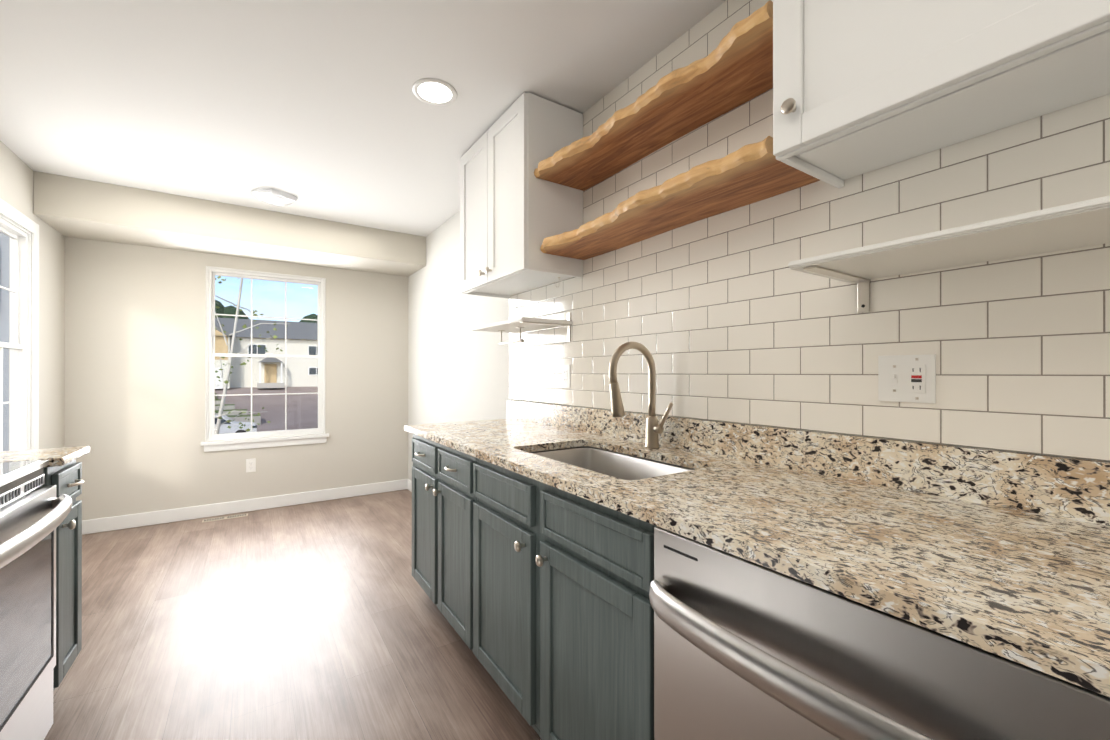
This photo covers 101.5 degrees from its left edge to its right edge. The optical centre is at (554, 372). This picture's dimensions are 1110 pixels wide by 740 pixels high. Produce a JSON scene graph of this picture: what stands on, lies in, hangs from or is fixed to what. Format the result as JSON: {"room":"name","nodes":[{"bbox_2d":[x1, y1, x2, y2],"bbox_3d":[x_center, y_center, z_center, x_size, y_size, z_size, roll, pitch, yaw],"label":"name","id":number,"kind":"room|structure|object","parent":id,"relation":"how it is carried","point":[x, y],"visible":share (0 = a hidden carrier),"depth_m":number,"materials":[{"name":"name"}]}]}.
{"room":"kitchen","nodes":[
{"label":"kitchen","id":0,"kind":"room"},
{"bbox_2d":[0,140,64,448],"bbox_3d":[-1.646,-0.032,0.331,0.090,2.460,7.100,0,0,-34],"label":"wall","id":1,"kind":"structure","parent":0,"point":[16,181],"depth_m":3.03,"materials":[{"name":"grey paint"}]},
{"bbox_2d":[0,198,38,450],"bbox_3d":[-3.023,-0.154,2.427,0.116,1.560,1.095,0,0,-34],"label":"window","id":2,"kind":"structure","parent":1,"relation":"in","point":[23,382],"depth_m":2.76,"materials":[{"name":"white"}]},
{"bbox_2d":[64,237,407,519],"bbox_3d":[-2.572,-0.026,4.035,2.660,2.460,0.090,0,0,-34],"label":"wall","id":3,"kind":"structure","parent":0,"point":[135,327],"depth_m":3.68,"materials":[{"name":"grey paint"}]},
{"bbox_2d":[82,479,407,534],"bbox_3d":[-2.543,1.152,3.989,2.478,0.105,0.014,0,0,-34],"label":"baseboard","id":4,"kind":"structure","parent":3,"relation":"attached to","point":[91,526],"depth_m":3.85,"materials":[{"name":"white wood"}]},
{"bbox_2d":[246,458,255,471],"bbox_3d":[-2.636,0.809,3.931,0.070,0.115,0.008,0,0,-34],"label":"outlet","id":5,"kind":"object","parent":3,"relation":"attached to","point":[250,465],"visible":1,"depth_m":3.93,"materials":[{"name":"white plastic"}]},
{"bbox_2d":[201,266,328,451],"bbox_3d":[-2.543,-0.110,4.033,0.952,1.543,0.116,0,0,-34],"label":"window","id":6,"kind":"structure","parent":3,"relation":"in","point":[272,439],"depth_m":3.99,"materials":[{"name":"white"}]},
{"bbox_2d":[44,489,540,739],"bbox_3d":[-0.577,1.249,1.042,2.660,0.100,7.280,0,0,-34],"label":"floor","id":7,"kind":"structure","parent":0,"point":[324,620],"depth_m":2.03,"materials":[{"name":"brown wood"}]},
{"bbox_2d":[0,460,72,739],"bbox_3d":[-1.653,0.699,1.036,0.676,1.000,0.762,0,0,-34],"label":"range","id":8,"kind":"object","parent":7,"relation":"on","point":[34,512],"visible":1,"depth_m":1.30,"materials":[{"name":"silver metal"}]},
{"bbox_2d":[42,459,83,690],"bbox_3d":[-1.969,0.757,1.465,0.628,0.886,0.292,0,0,-34],"label":"base cabinet","id":9,"kind":"object","parent":7,"relation":"on","point":[65,479],"visible":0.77,"depth_m":1.62,"materials":[{"name":"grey wood"}]},
{"bbox_2d":[0,446,89,466],"bbox_3d":[-1.976,0.241,1.465,0.614,0.143,0.302,0,0,-34],"label":"countertop","id":10,"kind":"structure","parent":9,"relation":"on","point":[62,456],"depth_m":1.57,"materials":[{"name":"stone"}]},
{"bbox_2d":[202,513,247,522],"bbox_3d":[-2.714,1.201,3.736,0.305,0.004,0.075,0,0,-34],"label":"floor vent","id":11,"kind":"object","parent":7,"relation":"in","point":[226,517],"visible":1,"depth_m":3.73,"materials":[{"name":"beige metal"}]},
{"bbox_2d":[412,434,476,651],"bbox_3d":[-0.290,0.758,2.232,0.676,0.886,0.824,0,0,-34],"label":"base cabinet","id":12,"kind":"object","parent":7,"relation":"on","point":[444,498],"visible":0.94,"depth_m":1.97,"materials":[{"name":"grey wood"}]},
{"bbox_2d":[473,458,656,739],"bbox_3d":[0.200,0.757,1.498,0.676,0.886,0.935,0,0,-34],"label":"base cabinet","id":13,"kind":"object","parent":7,"relation":"on","point":[563,629],"visible":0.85,"depth_m":1.23,"materials":[{"name":"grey wood"}]},
{"bbox_2d":[649,526,1109,739],"bbox_3d":[0.619,0.757,0.827,0.723,0.884,0.626,0,0,-34],"label":"dishwasher","id":14,"kind":"object","parent":7,"relation":"on","point":[744,649],"visible":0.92,"depth_m":0.65,"materials":[{"name":"silver metal"}]},
{"bbox_3d":[1.098,0.754,0.151,0.676,0.886,0.958,0,0,-34],"label":"base cabinet","id":15,"kind":"object","parent":7,"relation":"on","visible":0},
{"bbox_2d":[404,400,1109,696],"bbox_3d":[0.409,0.241,1.205,0.655,0.143,3.475,0,0,-34],"label":"countertop","id":16,"kind":"structure","parent":15,"relation":"on","point":[1005,554],"depth_m":0.89,"materials":[{"name":"beige stone"}]},
{"bbox_2d":[529,446,695,479],"bbox_3d":[0.165,0.427,1.553,0.430,0.223,0.715,0,0,-34],"label":"sink basin","id":17,"kind":"object","parent":16,"relation":"in","point":[617,465],"visible":0.1,"depth_m":1.79,"materials":[{"name":"silver metal"}]},
{"bbox_2d":[609,341,672,447],"bbox_3d":[0.308,0.086,1.640,0.237,0.396,0.116,0,0,-34],"label":"faucet","id":18,"kind":"object","parent":16,"relation":"on","point":[654,428],"visible":1,"depth_m":1.67,"materials":[{"name":"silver metal"}]},
{"bbox_2d":[0,0,725,236],"bbox_3d":[-0.577,-1.266,1.046,2.660,0.010,7.280,0,0,-34],"label":"ceiling","id":19,"kind":"structure","parent":0,"point":[318,109],"depth_m":1.99,"materials":[{"name":"white paint"}]},
{"bbox_2d":[33,171,425,276],"bbox_3d":[-2.386,-1.121,3.757,2.478,0.269,0.579,0,0,-34],"label":"soffit","id":20,"kind":"structure","parent":19,"relation":"attached to","point":[66,206],"depth_m":3.40,"materials":[{"name":"beige paint"}]},
{"bbox_2d":[251,188,297,206],"bbox_3d":[-1.991,-1.228,3.219,0.285,0.058,0.276,0,0,-34],"label":"ceiling light","id":21,"kind":"object","parent":19,"relation":"attached to","point":[276,197],"visible":1,"depth_m":3.16,"materials":[{"name":"white plastic"}]},
{"bbox_2d":[412,78,456,105],"bbox_3d":[-0.540,-1.256,2.040,0.196,0.006,0.196,0,0,-34],"label":"recessed light","id":22,"kind":"object","parent":19,"relation":"in","point":[433,91],"visible":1,"depth_m":2.03,"materials":[{"name":"white plastic"}]},
{"bbox_2d":[408,211,1109,480],"bbox_3d":[0.492,-0.030,1.757,0.090,2.460,7.100,0,0,-34],"label":"wall","id":23,"kind":"structure","parent":0,"point":[458,369],"depth_m":3.67,"materials":[{"name":"white paint"}]},
{"bbox_2d":[407,479,411,491],"bbox_3d":[-0.895,1.151,3.741,0.014,0.105,2.224,0,0,-34],"label":"baseboard","id":24,"kind":"structure","parent":23,"relation":"attached to","point":[409,485],"depth_m":4.60,"materials":[{"name":"white wood"}]},
{"bbox_2d":[470,313,572,344],"bbox_3d":[-0.200,-0.226,2.438,0.293,0.145,0.600,0,0,-34],"label":"shelf","id":25,"kind":"object","parent":23,"relation":"attached to","point":[520,324],"visible":1,"depth_m":2.32,"materials":[{"name":"white"}]},
{"bbox_2d":[460,92,582,298],"bbox_3d":[-0.224,-0.838,2.415,0.358,0.825,0.763,0,0,-34],"label":"upper cabinet","id":26,"kind":"object","parent":23,"relation":"attached to","point":[514,211],"visible":0.98,"depth_m":2.16,"materials":[{"name":"white wood"}]},
{"bbox_2d":[534,0,772,190],"bbox_3d":[0.322,-0.900,1.650,0.301,0.048,1.108,0,0,-34],"label":"shelf","id":27,"kind":"object","parent":23,"relation":"attached to","point":[733,70],"visible":0.96,"depth_m":1.50,"materials":[{"name":"brown wood"}]},
{"bbox_2d":[540,136,819,259],"bbox_3d":[0.322,-0.564,1.649,0.301,0.048,1.108,0,0,-34],"label":"shelf","id":28,"kind":"object","parent":23,"relation":"attached to","point":[748,174],"visible":0.98,"depth_m":1.44,"materials":[{"name":"brown wood"}]},
{"bbox_2d":[509,0,1109,460],"bbox_3d":[1.069,-0.547,0.806,0.006,1.427,4.874,0,0,-34],"label":"tile backsplash","id":29,"kind":"structure","parent":23,"relation":"attached to","point":[731,316],"depth_m":1.24,"materials":[{"name":"white tile"}]},
{"bbox_2d":[562,365,569,387],"bbox_3d":[0.055,0.021,2.313,0.008,0.115,0.070,0,0,-34],"label":"outlet","id":30,"kind":"object","parent":29,"relation":"attached to","point":[565,376],"visible":1,"depth_m":2.31,"materials":[{"name":"white plastic"}]},
{"bbox_2d":[878,354,935,402],"bbox_3d":[0.855,0.016,1.107,0.016,0.115,0.116,0,0,-34],"label":"outlet","id":31,"kind":"object","parent":29,"relation":"attached to","point":[906,378],"visible":1,"depth_m":1.10,"materials":[{"name":"white plastic"}]},
{"bbox_2d":[773,0,1109,187],"bbox_3d":[0.870,-0.886,0.803,0.326,0.734,0.834,0,0,-34],"label":"upper cabinet","id":32,"kind":"object","parent":23,"relation":"attached to","point":[860,87],"visible":1,"depth_m":0.86,"materials":[{"name":"white wood"}]},
{"bbox_2d":[788,196,1109,312],"bbox_3d":[0.996,-0.229,0.645,0.293,0.145,1.190,0,0,-34],"label":"shelf","id":33,"kind":"object","parent":23,"relation":"attached to","point":[1075,225],"visible":1,"depth_m":0.87,"materials":[{"name":"white"}]},
{"label":"outside","id":34,"kind":"structure","parent":0,"visible":0},
{"bbox_2d":[215,386,317,431],"bbox_3d":[-40.307,2.752,60.304,120.000,3.900,134.800,0,0,-34],"label":"asphalt","id":35,"kind":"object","parent":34,"point":[272,414],"depth_m":43.18,"materials":[{"name":"grey asphalt"}]},
{"bbox_2d":[0,232,8,450],"bbox_3d":[-20.239,-1.183,11.670,16.000,11.600,10.600,0,0,-34],"label":"neighbour","id":36,"kind":"structure","parent":35,"relation":"on","point":[4,312],"depth_m":10.59,"materials":[{"name":"grey"}]},
{"bbox_2d":[215,300,248,318],"bbox_3d":[-48.627,-4.791,63.779,11.303,13.200,6.207,0,0,-34],"label":"pine","id":37,"kind":"object","parent":35,"relation":"on","point":[220,310],"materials":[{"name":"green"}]},
{"bbox_2d":[215,415,256,433],"bbox_3d":[-22.487,3.720,29.997,4.612,1.660,1.890,0,0,-34],"label":"car","id":38,"kind":"object","parent":35,"relation":"on","point":[224,426],"depth_m":29.85,"materials":[{"name":"white paint"}]},
{"bbox_2d":[215,393,260,424],"bbox_3d":[-45.401,3.404,32.441,40.600,2.500,18.500,0,0,-34],"label":"steps","id":39,"kind":"structure","parent":35,"relation":"on","point":[241,417],"depth_m":36.24,"materials":[{"name":"grey concrete"}]},
{"bbox_2d":[215,276,289,433],"bbox_3d":[-7.303,-0.347,9.627,3.117,9.941,2.358,0,0,-34],"label":"birch tree","id":40,"kind":"object","parent":35,"relation":"on","point":[218,424],"depth_m":10.00,"materials":[{"name":"grey plant"}]},
{"bbox_2d":[215,318,317,388],"bbox_3d":[-36.978,-2.356,55.322,60.800,8.300,13.800,0,0,-34],"label":"townhouses","id":41,"kind":"structure","parent":35,"relation":"on","point":[274,365],"depth_m":52.71,"materials":[{"name":"beige"}]},
{"bbox_2d":[299,313,316,322],"bbox_3d":[-37.813,-3.679,70.991,6.303,11.000,6.207,0,0,-34],"label":"pine","id":42,"kind":"object","parent":35,"relation":"on","point":[311,315],"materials":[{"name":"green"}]}
]}

